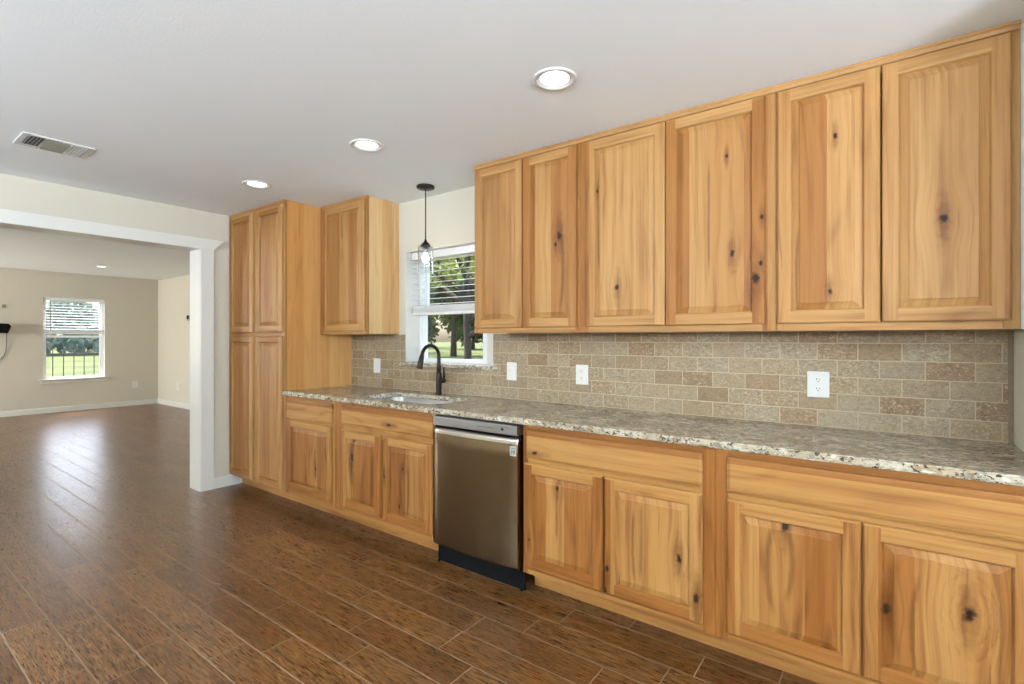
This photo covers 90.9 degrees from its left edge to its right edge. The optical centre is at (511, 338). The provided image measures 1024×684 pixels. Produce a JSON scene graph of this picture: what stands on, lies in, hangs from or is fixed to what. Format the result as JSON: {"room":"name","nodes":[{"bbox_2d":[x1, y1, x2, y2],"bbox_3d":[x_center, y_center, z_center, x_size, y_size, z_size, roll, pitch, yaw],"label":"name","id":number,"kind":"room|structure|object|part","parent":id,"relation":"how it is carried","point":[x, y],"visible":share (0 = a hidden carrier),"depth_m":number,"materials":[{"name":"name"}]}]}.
{"room":"kitchen","nodes":[
{"label":"kitchen","id":0,"kind":"room"},
{"bbox_2d":[0,268,157,410],"bbox_3d":[-9.327,0.067,7.647,0.150,2.520,7.090,0,0,36],"label":"wall","id":1,"kind":"structure","parent":0,"point":[131,304],"depth_m":9.29,"materials":[{"name":"paint"}]},
{"bbox_2d":[0,323,10,359],"bbox_3d":[-8.615,0.107,8.343,0.170,0.731,0.455,0,0,36],"label":"wall speaker","id":2,"kind":"object","parent":1,"relation":"attached to","point":[4,328],"visible":1,"depth_m":8.43,"materials":[{"name":"black plastic"}]},
{"bbox_2d":[38,296,109,383],"bbox_3d":[-8.071,0.029,9.305,0.195,1.545,1.003,0,0,36],"label":"window","id":3,"kind":"structure","parent":1,"relation":"in","point":[101,377],"depth_m":9.38,"materials":[{"name":"white plastic"}]},
{"bbox_3d":[-8.135,-0.363,9.353,0.025,0.699,0.821,0,0,36],"label":"sash","id":4,"kind":"part","parent":3,"relation":"part of","materials":[{"name":"white plastic"}]},
{"bbox_3d":[-8.113,0.329,9.336,0.025,0.766,0.821,0,0,36],"label":"sash","id":5,"kind":"part","parent":3,"relation":"part of","materials":[{"name":"white plastic"}]},
{"bbox_2d":[43,297,103,333],"bbox_3d":[-8.058,-0.408,9.296,0.077,0.659,0.863,0,0,36],"label":"window blind","id":6,"kind":"object","parent":3,"relation":"attached to","point":[50,299],"visible":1,"depth_m":9.25,"materials":[{"name":"plastic"}]},
{"bbox_3d":[-8.249,-0.388,9.051,0.052,0.599,0.002,0,0,36],"label":"ladder cord","id":7,"kind":"part","parent":6,"relation":"part of","materials":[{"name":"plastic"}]},
{"bbox_3d":[-8.065,-0.089,9.301,0.050,0.022,0.855,0,0,36],"label":"rail","id":8,"kind":"part","parent":6,"relation":"part of","materials":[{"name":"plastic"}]},
{"bbox_3d":[-8.042,0.763,9.284,0.124,0.077,1.003,0,0,36],"label":"sill","id":9,"kind":"part","parent":3,"relation":"part of","materials":[{"name":"white paint"}]},
{"bbox_2d":[0,398,157,416],"bbox_3d":[-9.276,1.278,7.578,0.014,0.098,6.839,0,0,36],"label":"baseboard","id":10,"kind":"structure","parent":1,"relation":"attached to","point":[146,401],"depth_m":9.26,"materials":[{"name":"white paint"}]},
{"bbox_2d":[132,381,137,387],"bbox_3d":[-7.482,0.911,10.016,0.009,0.130,0.100,0,0,36],"label":"wall outlet","id":11,"kind":"object","parent":1,"relation":"attached to","point":[134,383],"visible":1,"depth_m":10.01,"materials":[{"name":"plastic"}]},
{"bbox_2d":[0,228,189,279],"bbox_3d":[-6.504,-1.293,5.567,7.163,0.200,7.090,0,0,36],"label":"ceiling","id":12,"kind":"structure","parent":0,"point":[19,249],"depth_m":7.34,"materials":[{"name":"paint"}]},
{"bbox_2d":[0,173,229,476],"bbox_3d":[-3.952,0.017,2.828,0.195,2.620,5.708,0,0,36],"label":"wall","id":13,"kind":"structure","parent":0,"point":[17,193],"depth_m":4.17,"materials":[{"name":"paint"}]},
{"bbox_2d":[0,209,223,491],"bbox_3d":[-3.587,0.230,3.323,0.237,2.193,3.108,0,0,36],"label":"trim","id":14,"kind":"structure","parent":13,"relation":"attached to","point":[201,250],"depth_m":4.38,"materials":[{"name":"white paint"}]},
{"bbox_2d":[214,474,241,488],"bbox_3d":[-2.405,1.278,4.752,0.014,0.098,0.756,0,0,36],"label":"baseboard","id":15,"kind":"structure","parent":13,"relation":"attached to","point":[226,480],"depth_m":4.53,"materials":[{"name":"white paint"}]},
{"bbox_2d":[158,275,189,403],"bbox_3d":[-4.385,0.067,8.316,7.013,2.520,0.150,0,0,36],"label":"wall","id":16,"kind":"structure","parent":0,"point":[173,293],"depth_m":9.85,"materials":[{"name":"paint"}]},
{"bbox_2d":[158,399,189,409],"bbox_3d":[-4.480,1.278,8.284,6.868,0.098,0.014,0,0,36],"label":"baseboard","id":17,"kind":"structure","parent":16,"relation":"attached to","point":[160,401],"depth_m":9.81,"materials":[{"name":"white paint"}]},
{"bbox_2d":[0,403,819,683],"bbox_3d":[-3.422,1.377,3.296,14.820,0.100,7.090,0,0,36],"label":"floor","id":18,"kind":"structure","parent":0,"point":[114,569],"depth_m":2.60,"materials":[{"name":"brown wood"}]},
{"bbox_2d":[229,199,351,501],"bbox_3d":[-1.997,0.111,4.527,0.930,2.431,0.650,0,0,36],"label":"pantry cabinet","id":19,"kind":"object","parent":18,"relation":"on","point":[277,345],"visible":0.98,"depth_m":4.21,"materials":[{"name":"brown wood"}]},
{"bbox_3d":[-2.364,0.593,4.406,0.410,1.224,0.019,0,0,36],"label":"door","id":20,"kind":"part","parent":19,"relation":"part of","materials":[{"name":"brown wood"}]},
{"bbox_3d":[-2.364,0.593,4.407,0.297,1.111,0.016,0,0,36],"label":"panel","id":21,"kind":"part","parent":19,"relation":"part of","materials":[{"name":"brown wood"}]},
{"bbox_3d":[-2.364,-0.559,4.406,0.410,1.019,0.019,0,0,36],"label":"door","id":22,"kind":"part","parent":19,"relation":"part of","materials":[{"name":"brown wood"}]},
{"bbox_3d":[-2.364,-0.559,4.407,0.297,0.906,0.016,0,0,36],"label":"panel","id":23,"kind":"part","parent":19,"relation":"part of","materials":[{"name":"brown wood"}]},
{"bbox_3d":[-2.180,-1.096,4.279,0.930,0.016,0.006,0,0,36],"label":"moulding","id":24,"kind":"part","parent":19,"relation":"part of","materials":[{"name":"brown wood"}]},
{"bbox_3d":[-2.172,0.059,4.290,0.930,2.326,0.019,0,0,36],"label":"frame","id":25,"kind":"part","parent":19,"relation":"part of","materials":[{"name":"brown wood"}]},
{"bbox_3d":[-1.984,0.593,4.127,0.288,1.111,0.016,0,0,36],"label":"panel","id":26,"kind":"part","parent":19,"relation":"part of","materials":[{"name":"brown wood"}]},
{"bbox_3d":[-1.984,-0.559,4.127,0.288,0.906,0.016,0,0,36],"label":"panel","id":27,"kind":"part","parent":19,"relation":"part of","materials":[{"name":"brown wood"}]},
{"bbox_3d":[-1.984,0.593,4.126,0.401,1.224,0.019,0,0,36],"label":"door","id":28,"kind":"part","parent":19,"relation":"part of","materials":[{"name":"brown wood"}]},
{"bbox_3d":[-1.984,-0.559,4.126,0.401,1.019,0.019,0,0,36],"label":"door","id":29,"kind":"part","parent":19,"relation":"part of","materials":[{"name":"brown wood"}]},
{"bbox_2d":[285,395,351,520],"bbox_3d":[-1.333,0.887,4.038,0.717,0.880,0.650,0,0,36],"label":"base cabinet","id":30,"kind":"object","parent":18,"relation":"on","point":[311,425],"visible":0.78,"depth_m":3.75,"materials":[{"name":"brown wood"}]},
{"bbox_3d":[-1.524,0.905,3.787,0.470,0.431,0.016,0,0,36],"label":"panel","id":31,"kind":"part","parent":30,"relation":"part of","materials":[{"name":"brown wood"}]},
{"bbox_3d":[-1.529,0.545,3.791,0.596,0.151,0.019,0,0,36],"label":"drawer","id":32,"kind":"part","parent":30,"relation":"part of","materials":[{"name":"brown wood"}]},
{"bbox_3d":[-1.524,0.905,3.787,0.583,0.544,0.019,0,0,36],"label":"door","id":33,"kind":"part","parent":30,"relation":"part of","materials":[{"name":"brown wood"}]},
{"bbox_2d":[339,402,439,550],"bbox_3d":[-0.660,0.887,3.542,0.954,0.880,0.650,0,0,36],"label":"base cabinet","id":34,"kind":"object","parent":18,"relation":"on","point":[386,454],"visible":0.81,"depth_m":3.25,"materials":[{"name":"brown wood"}]},
{"bbox_3d":[-1.026,0.906,3.421,0.307,0.425,0.016,0,0,36],"label":"panel","id":35,"kind":"part","parent":34,"relation":"part of","materials":[{"name":"brown wood"}]},
{"bbox_3d":[-1.027,0.906,3.421,0.420,0.538,0.019,0,0,36],"label":"door","id":36,"kind":"part","parent":34,"relation":"part of","materials":[{"name":"brown wood"}]},
{"bbox_3d":[-0.834,0.532,3.278,0.900,0.131,0.019,0,0,36],"label":"false drawer","id":37,"kind":"part","parent":34,"relation":"part of","materials":[{"name":"brown wood"}]},
{"bbox_3d":[-0.652,0.906,3.144,0.445,0.538,0.019,0,0,36],"label":"door","id":38,"kind":"part","parent":34,"relation":"part of","materials":[{"name":"brown wood"}]},
{"bbox_3d":[-0.652,0.906,3.145,0.332,0.425,0.016,0,0,36],"label":"panel","id":39,"kind":"part","parent":34,"relation":"part of","materials":[{"name":"brown wood"}]},
{"bbox_2d":[433,414,525,591],"bbox_3d":[-0.035,0.891,3.046,0.637,0.872,0.653,0,0,36],"label":"dishwasher","id":40,"kind":"object","parent":18,"relation":"on","point":[478,463],"visible":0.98,"depth_m":2.75,"materials":[{"name":"silver metal"}]},
{"bbox_3d":[-0.197,0.481,2.821,0.609,0.052,0.076,0,0,36],"label":"control panel","id":41,"kind":"part","parent":40,"relation":"part of","materials":[{"name":"grey metal"}]},
{"bbox_3d":[-0.192,0.513,2.828,0.605,0.011,0.050,0,0,36],"label":"pocket handle","id":42,"kind":"part","parent":40,"relation":"part of","materials":[{"name":"black plastic"}]},
{"bbox_3d":[-0.183,1.269,2.842,0.632,0.114,0.010,0,0,36],"label":"toe panel","id":43,"kind":"part","parent":40,"relation":"part of","materials":[{"name":"black plastic"}]},
{"bbox_2d":[523,425,721,648],"bbox_3d":[0.626,0.887,2.594,0.959,0.880,0.650,0,0,36],"label":"base cabinet","id":44,"kind":"object","parent":18,"relation":"on","point":[625,526],"visible":0.88,"depth_m":2.29,"materials":[{"name":"brown wood"}]},
{"bbox_3d":[0.246,0.912,2.484,0.334,0.425,0.016,0,0,36],"label":"panel","id":45,"kind":"part","parent":44,"relation":"part of","materials":[{"name":"brown wood"}]},
{"bbox_3d":[0.245,0.912,2.483,0.446,0.538,0.019,0,0,36],"label":"door","id":46,"kind":"part","parent":44,"relation":"part of","materials":[{"name":"brown wood"}]},
{"bbox_3d":[0.431,0.546,2.346,0.885,0.141,0.019,0,0,36],"label":"drawer","id":47,"kind":"part","parent":44,"relation":"part of","materials":[{"name":"brown wood"}]},
{"bbox_3d":[0.610,0.912,2.215,0.328,0.425,0.016,0,0,36],"label":"panel","id":48,"kind":"part","parent":44,"relation":"part of","materials":[{"name":"brown wood"}]},
{"bbox_3d":[0.610,0.912,2.214,0.442,0.538,0.019,0,0,36],"label":"door","id":49,"kind":"part","parent":44,"relation":"part of","materials":[{"name":"brown wood"}]},
{"bbox_2d":[715,448,1023,683],"bbox_3d":[1.402,0.887,2.023,0.966,0.880,0.650,0,0,36],"label":"base cabinet","id":50,"kind":"object","parent":18,"relation":"on","point":[826,572],"visible":0.94,"depth_m":1.75,"materials":[{"name":"brown wood"}]},
{"bbox_2d":[282,385,1023,486],"bbox_3d":[0.084,0.430,2.992,4.240,0.031,0.653,0,0,36],"label":"countertop","id":51,"kind":"structure","parent":50,"relation":"on","point":[978,460],"depth_m":2.20,"materials":[{"name":"stone"}]},
{"bbox_2d":[379,397,451,403],"bbox_3d":[-0.679,0.531,3.520,0.794,0.168,0.389,0,0,36],"label":"sink","id":52,"kind":"object","parent":51,"relation":"in","point":[405,399],"visible":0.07,"depth_m":3.77,"materials":[{"name":"metal"}]},
{"bbox_2d":[416,344,445,393],"bbox_3d":[-0.582,0.226,3.668,0.095,0.376,0.239,0,0,36],"label":"kitchen faucet","id":53,"kind":"object","parent":51,"relation":"on","point":[439,380],"visible":1,"depth_m":3.73,"materials":[{"name":"brown metal"}]},
{"bbox_3d":[-0.592,0.149,3.689,0.035,0.222,0.197,0,0,36],"label":"spout","id":54,"kind":"part","parent":53,"relation":"part of","materials":[{"name":"brown metal"}]},
{"bbox_3d":[-0.509,0.269,3.729,0.050,0.121,0.040,0,0,36],"label":"handle","id":55,"kind":"part","parent":53,"relation":"part of","materials":[{"name":"brown metal"}]},
{"bbox_3d":[1.042,0.912,1.897,0.328,0.425,0.016,0,0,36],"label":"panel","id":56,"kind":"part","parent":50,"relation":"part of","materials":[{"name":"brown wood"}]},
{"bbox_3d":[1.042,0.912,1.896,0.442,0.538,0.019,0,0,36],"label":"door","id":57,"kind":"part","parent":50,"relation":"part of","materials":[{"name":"brown wood"}]},
{"bbox_3d":[1.218,0.546,1.766,0.879,0.141,0.019,0,0,36],"label":"drawer","id":58,"kind":"part","parent":50,"relation":"part of","materials":[{"name":"brown wood"}]},
{"bbox_3d":[1.399,0.912,1.633,0.430,0.538,0.019,0,0,36],"label":"door","id":59,"kind":"part","parent":50,"relation":"part of","materials":[{"name":"brown wood"}]},
{"bbox_3d":[1.399,0.912,1.633,0.316,0.425,0.016,0,0,36],"label":"panel","id":60,"kind":"part","parent":50,"relation":"part of","materials":[{"name":"brown wood"}]},
{"bbox_2d":[0,0,1023,215],"bbox_3d":[-0.810,-1.231,0.638,7.462,0.250,5.910,0,0,36],"label":"ceiling","id":61,"kind":"structure","parent":0,"point":[180,103],"depth_m":2.10,"materials":[{"name":"paint"}]},
{"bbox_2d":[13,131,94,158],"bbox_3d":[-2.619,-1.099,2.890,0.245,0.013,0.306,0,0,36],"label":"ceiling vent","id":62,"kind":"object","parent":61,"relation":"in","point":[40,142],"visible":1,"depth_m":2.87,"materials":[{"name":"white metal"}]},
{"bbox_2d":[242,180,270,188],"bbox_3d":[-1.829,-1.110,3.618,0.188,0.023,0.188,0,0,36],"label":"recessed light","id":63,"kind":"object","parent":61,"relation":"in","point":[259,184],"visible":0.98,"depth_m":3.61,"materials":[{"name":"white plastic"}]},
{"bbox_2d":[350,139,383,151],"bbox_3d":[-0.831,-1.110,2.886,0.188,0.023,0.188,0,0,36],"label":"recessed light","id":64,"kind":"object","parent":61,"relation":"in","point":[365,144],"visible":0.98,"depth_m":2.88,"materials":[{"name":"white plastic"}]},
{"bbox_2d":[416,183,434,262],"bbox_3d":[-0.627,-0.787,3.662,0.132,0.638,0.132,0,0,36],"label":"pendant lamp","id":65,"kind":"object","parent":61,"relation":"hanging from","point":[425,187],"visible":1,"depth_m":3.64,"materials":[{"name":"brown metal"}]},
{"bbox_2d":[423,246,427,252],"bbox_3d":[-0.627,-0.642,3.662,0.040,0.046,0.040,0,0,36],"label":"socket","id":66,"kind":"object","parent":65,"relation":"attached to","point":[425,248],"depth_m":3.64,"materials":[{"name":"grey metal"}]},
{"bbox_3d":[-0.627,-0.894,3.662,0.008,0.381,0.008,0,0,36],"label":"rod","id":67,"kind":"part","parent":65,"relation":"part of","materials":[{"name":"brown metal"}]},
{"bbox_3d":[-0.627,-0.584,3.662,0.050,0.071,0.050,0,0,36],"label":"bulb","id":68,"kind":"part","parent":65,"relation":"part of","materials":[{"name":"white glass"}]},
{"bbox_2d":[533,67,576,90],"bbox_3d":[0.182,-1.110,2.149,0.188,0.023,0.188,0,0,36],"label":"recessed light","id":69,"kind":"object","parent":61,"relation":"in","point":[554,78],"visible":1,"depth_m":2.14,"materials":[{"name":"white plastic"}]},
{"bbox_2d":[352,186,1013,443],"bbox_3d":[0.804,0.110,2.993,7.657,2.433,0.202,0,0,36],"label":"wall","id":70,"kind":"structure","parent":0,"point":[450,216],"depth_m":3.88,"materials":[{"name":"paint"}]},
{"bbox_2d":[320,195,398,334],"bbox_3d":[-1.278,-0.569,4.192,0.623,1.072,0.338,0,0,36],"label":"upper cabinet","id":71,"kind":"object","parent":70,"relation":"attached to","point":[359,236],"visible":1,"depth_m":4.02,"materials":[{"name":"brown wood"}]},
{"bbox_3d":[-1.360,-0.566,4.055,0.444,0.902,0.016,0,0,36],"label":"panel","id":72,"kind":"part","parent":71,"relation":"part of","materials":[{"name":"brown wood"}]},
{"bbox_3d":[-1.366,-1.096,4.068,0.617,0.016,0.006,0,0,36],"label":"moulding","id":73,"kind":"part","parent":71,"relation":"part of","materials":[{"name":"brown wood"}]},
{"bbox_3d":[-1.360,-0.566,4.054,0.557,1.015,0.019,0,0,36],"label":"door","id":74,"kind":"part","parent":71,"relation":"part of","materials":[{"name":"brown wood"}]},
{"bbox_3d":[-1.361,-0.569,4.079,0.623,1.072,0.019,0,0,36],"label":"frame","id":75,"kind":"part","parent":71,"relation":"part of","materials":[{"name":"brown wood"}]},
{"bbox_2d":[399,242,497,369],"bbox_3d":[-0.447,-0.241,3.889,0.999,0.925,0.235,0,0,36],"label":"window","id":76,"kind":"structure","parent":70,"relation":"in","point":[416,326],"depth_m":4.12,"materials":[{"name":"white plastic"}]},
{"bbox_2d":[412,244,474,315],"bbox_3d":[-0.445,-0.443,3.893,0.891,0.509,0.060,0,0,36],"label":"window blind","id":77,"kind":"object","parent":76,"relation":"attached to","point":[469,308],"visible":0.59,"depth_m":3.93,"materials":[{"name":"plastic"}]},
{"bbox_3d":[-0.703,-0.423,4.083,0.002,0.449,0.052,0,0,36],"label":"ladder cord","id":78,"kind":"part","parent":77,"relation":"part of","materials":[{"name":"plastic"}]},
{"bbox_3d":[-0.445,-0.199,3.893,0.883,0.022,0.050,0,0,36],"label":"rail","id":79,"kind":"part","parent":77,"relation":"part of","materials":[{"name":"plastic"}]},
{"bbox_3d":[-0.464,0.207,3.867,0.999,0.030,0.180,0,0,36],"label":"sill","id":80,"kind":"part","parent":76,"relation":"part of","materials":[{"name":"stone"}]},
{"bbox_3d":[-0.442,-0.444,4.010,0.676,0.472,0.025,0,0,36],"label":"sash","id":81,"kind":"part","parent":76,"relation":"part of","materials":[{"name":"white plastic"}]},
{"bbox_3d":[-0.453,-0.256,3.996,0.720,0.893,0.070,0,0,36],"label":"frame","id":82,"kind":"part","parent":76,"relation":"part of","materials":[{"name":"white plastic"}]},
{"bbox_3d":[-0.459,-0.034,3.987,0.676,0.429,0.025,0,0,36],"label":"sash","id":83,"kind":"part","parent":76,"relation":"part of","materials":[{"name":"white plastic"}]},
{"bbox_2d":[473,138,580,332],"bbox_3d":[0.158,-0.569,3.134,0.770,1.072,0.338,0,0,36],"label":"upper cabinet","id":84,"kind":"object","parent":70,"relation":"attached to","point":[528,204],"visible":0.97,"depth_m":2.97,"materials":[{"name":"brown wood"}]},
{"bbox_3d":[-0.084,-0.568,3.114,0.364,1.007,0.019,0,0,36],"label":"door","id":85,"kind":"part","parent":84,"relation":"part of","materials":[{"name":"brown wood"}]},
{"bbox_3d":[-0.083,-0.568,3.114,0.252,0.894,0.016,0,0,36],"label":"panel","id":86,"kind":"part","parent":84,"relation":"part of","materials":[{"name":"brown wood"}]},
{"bbox_3d":[0.065,-1.091,3.007,0.770,0.027,0.016,0,0,36],"label":"moulding","id":87,"kind":"part","parent":84,"relation":"part of","materials":[{"name":"brown wood"}]},
{"bbox_3d":[0.213,-0.568,2.896,0.249,0.894,0.016,0,0,36],"label":"panel","id":88,"kind":"part","parent":84,"relation":"part of","materials":[{"name":"brown wood"}]},
{"bbox_3d":[0.213,-0.568,2.895,0.362,1.007,0.019,0,0,36],"label":"door","id":89,"kind":"part","parent":84,"relation":"part of","materials":[{"name":"brown wood"}]},
{"bbox_2d":[579,85,775,332],"bbox_3d":[0.857,-0.569,2.618,0.967,1.072,0.338,0,0,36],"label":"upper cabinet","id":90,"kind":"object","parent":70,"relation":"attached to","point":[678,209],"visible":0.94,"depth_m":2.43,"materials":[{"name":"brown wood"}]},
{"bbox_3d":[0.582,-0.568,2.624,0.324,0.894,0.016,0,0,36],"label":"panel","id":91,"kind":"part","parent":90,"relation":"part of","materials":[{"name":"brown wood"}]},
{"bbox_3d":[0.582,-0.568,2.623,0.438,1.007,0.019,0,0,36],"label":"door","id":92,"kind":"part","parent":90,"relation":"part of","materials":[{"name":"brown wood"}]},
{"bbox_3d":[0.764,-1.091,2.492,0.967,0.027,0.016,0,0,36],"label":"moulding","id":93,"kind":"part","parent":90,"relation":"part of","materials":[{"name":"brown wood"}]},
{"bbox_3d":[0.940,-0.568,2.360,0.330,0.894,0.016,0,0,36],"label":"panel","id":94,"kind":"part","parent":90,"relation":"part of","materials":[{"name":"brown wood"}]},
{"bbox_3d":[0.939,-0.568,2.360,0.443,1.007,0.019,0,0,36],"label":"door","id":95,"kind":"part","parent":90,"relation":"part of","materials":[{"name":"brown wood"}]},
{"bbox_2d":[352,330,1007,442],"bbox_3d":[0.270,0.191,3.257,4.224,0.446,0.008,0,0,36],"label":"tile backsplash","id":96,"kind":"structure","parent":70,"relation":"attached to","point":[949,384],"depth_m":2.54,"materials":[{"name":"tile"}]},
{"bbox_2d":[374,358,379,372],"bbox_3d":[-1.150,0.231,4.292,0.086,0.122,0.010,0,0,36],"label":"wall switch","id":97,"kind":"object","parent":96,"relation":"attached to","point":[376,360],"visible":1,"depth_m":4.29,"materials":[{"name":"plastic"}]},
{"bbox_2d":[507,362,516,379],"bbox_3d":[-0.002,0.225,3.446,0.082,0.122,0.010,0,0,36],"label":"wall switch","id":98,"kind":"object","parent":96,"relation":"attached to","point":[511,366],"visible":1,"depth_m":3.44,"materials":[{"name":"plastic"}]},
{"bbox_2d":[576,365,587,384],"bbox_3d":[0.434,0.225,3.125,0.086,0.122,0.009,0,0,36],"label":"wall outlet","id":99,"kind":"object","parent":96,"relation":"attached to","point":[581,370],"visible":1,"depth_m":3.12,"materials":[{"name":"plastic"}]},
{"bbox_2d":[807,371,828,397],"bbox_3d":[1.445,0.217,2.380,0.090,0.122,0.009,0,0,36],"label":"wall outlet","id":100,"kind":"object","parent":96,"relation":"attached to","point":[817,382],"visible":1,"depth_m":2.38,"materials":[{"name":"plastic"}]},
{"bbox_2d":[814,377,821,382],"bbox_3d":[1.444,0.196,2.378,0.033,0.025,0.003,0,0,36],"label":"socket","id":101,"kind":"object","parent":100,"relation":"attached to","point":[816,379],"depth_m":2.38,"materials":[{"name":"plastic"}]},
{"bbox_2d":[814,386,821,391],"bbox_3d":[1.444,0.239,2.378,0.033,0.025,0.003,0,0,36],"label":"socket","id":102,"kind":"object","parent":100,"relation":"attached to","point":[816,388],"depth_m":2.38,"materials":[{"name":"plastic"}]},
{"bbox_2d":[776,19,1021,330],"bbox_3d":[1.554,-0.569,2.104,0.763,1.072,0.338,0,0,36],"label":"upper cabinet","id":103,"kind":"object","parent":70,"relation":"attached to","point":[898,175],"visible":1,"depth_m":1.95,"materials":[{"name":"brown wood"}]},
{"bbox_3d":[1.304,-0.568,2.092,0.248,0.894,0.016,0,0,36],"label":"panel","id":104,"kind":"part","parent":103,"relation":"part of","materials":[{"name":"brown wood"}]},
{"bbox_3d":[1.304,-0.568,2.091,0.362,1.007,0.019,0,0,36],"label":"door","id":105,"kind":"part","parent":103,"relation":"part of","materials":[{"name":"brown wood"}]},
{"bbox_3d":[1.461,-1.091,1.978,0.763,0.027,0.016,0,0,36],"label":"moulding","id":106,"kind":"part","parent":103,"relation":"part of","materials":[{"name":"brown wood"}]},
{"bbox_3d":[1.601,-0.568,1.873,0.252,0.894,0.016,0,0,36],"label":"panel","id":107,"kind":"part","parent":103,"relation":"part of","materials":[{"name":"brown wood"}]},
{"bbox_3d":[1.600,-0.568,1.873,0.366,1.007,0.019,0,0,36],"label":"door","id":108,"kind":"part","parent":103,"relation":"part of","materials":[{"name":"brown wood"}]},
{"bbox_2d":[1021,23,1023,328],"bbox_3d":[1.798,-0.569,1.766,0.028,1.072,0.018,0,0,36],"label":"trim","id":109,"kind":"structure","parent":103,"relation":"attached to","point":[1022,24],"depth_m":1.76,"materials":[{"name":"white paint"}]},
{"bbox_2d":[1008,330,1013,442],"bbox_3d":[1.976,0.191,1.998,0.016,0.446,0.010,0,0,36],"label":"trim","id":110,"kind":"structure","parent":70,"relation":"attached to","point":[1010,332],"depth_m":1.99,"materials":[{"name":"beige tile"}]},
{"bbox_2d":[1014,329,1023,451],"bbox_3d":[1.830,0.110,1.684,0.120,2.433,0.688,0,0,36],"label":"wall","id":111,"kind":"structure","parent":0,"point":[1018,333],"depth_m":1.91,"materials":[{"name":"paint"}]},
{"label":"outside","id":112,"kind":"structure","parent":0,"visible":0},
{"bbox_2d":[46,342,482,376],"bbox_3d":[-5.762,1.677,51.176,250.000,0.100,250.000,0,0,36],"label":"lawn","id":113,"kind":"structure","parent":112,"point":[444,347],"depth_m":39.00,"materials":[{"name":"green plant"}]},
{"bbox_2d":[46,301,98,353],"bbox_3d":[-44.158,-0.962,52.634,12.049,7.861,11.308,0,0,16],"label":"tree","id":114,"kind":"object","parent":113,"relation":"on","point":[68,342],"visible":0.3,"depth_m":49.45,"materials":[{"name":"green plant"}]},
{"bbox_2d":[46,343,98,376],"bbox_3d":[-11.003,0.867,11.871,0.060,1.520,8.500,0,0,36],"label":"fence","id":115,"kind":"object","parent":113,"relation":"on","point":[52,354],"visible":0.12,"depth_m":12.30,"materials":[{"name":"metal"}]},
{"bbox_3d":[-11.003,0.392,11.871,0.060,0.070,8.500,0,0,36],"label":"rail","id":116,"kind":"part","parent":115,"relation":"part of","materials":[{"name":"metal"}]},
{"bbox_2d":[428,302,439,343],"bbox_3d":[-16.373,-4.836,86.002,11.480,13.401,13.894,0,0,36],"label":"tree","id":117,"kind":"object","parent":113,"relation":"on","point":[432,331],"visible":0.04,"depth_m":83.41,"materials":[{"name":"green plant"}]},
{"bbox_2d":[430,259,474,355],"bbox_3d":[-5.367,-5.031,46.196,9.516,13.331,8.592,0,0,16],"label":"tree","id":118,"kind":"object","parent":113,"relation":"on","point":[452,324],"visible":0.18,"depth_m":45.60,"materials":[{"name":"green plant"}]},
{"bbox_2d":[430,254,476,363],"bbox_3d":[-1.655,-2.000,16.011,4.872,7.268,5.726,0,0,10],"label":"tree","id":119,"kind":"object","parent":113,"relation":"on","point":[468,334],"visible":0.04,"depth_m":15.83,"materials":[{"name":"green plant"}]},
{"bbox_3d":[-1.655,-3.511,16.011,4.872,4.245,5.726,0,0,10],"label":"crown","id":120,"kind":"part","parent":119,"relation":"part of","materials":[{"name":"green plant"}]},
{"bbox_2d":[431,296,482,348],"bbox_3d":[-5.533,-4.095,74.968,11.883,11.458,13.414,0,0,36],"label":"tree","id":121,"kind":"object","parent":113,"relation":"on","point":[478,336],"visible":0.02,"depth_m":74.50,"materials":[{"name":"green plant"}]}
]}

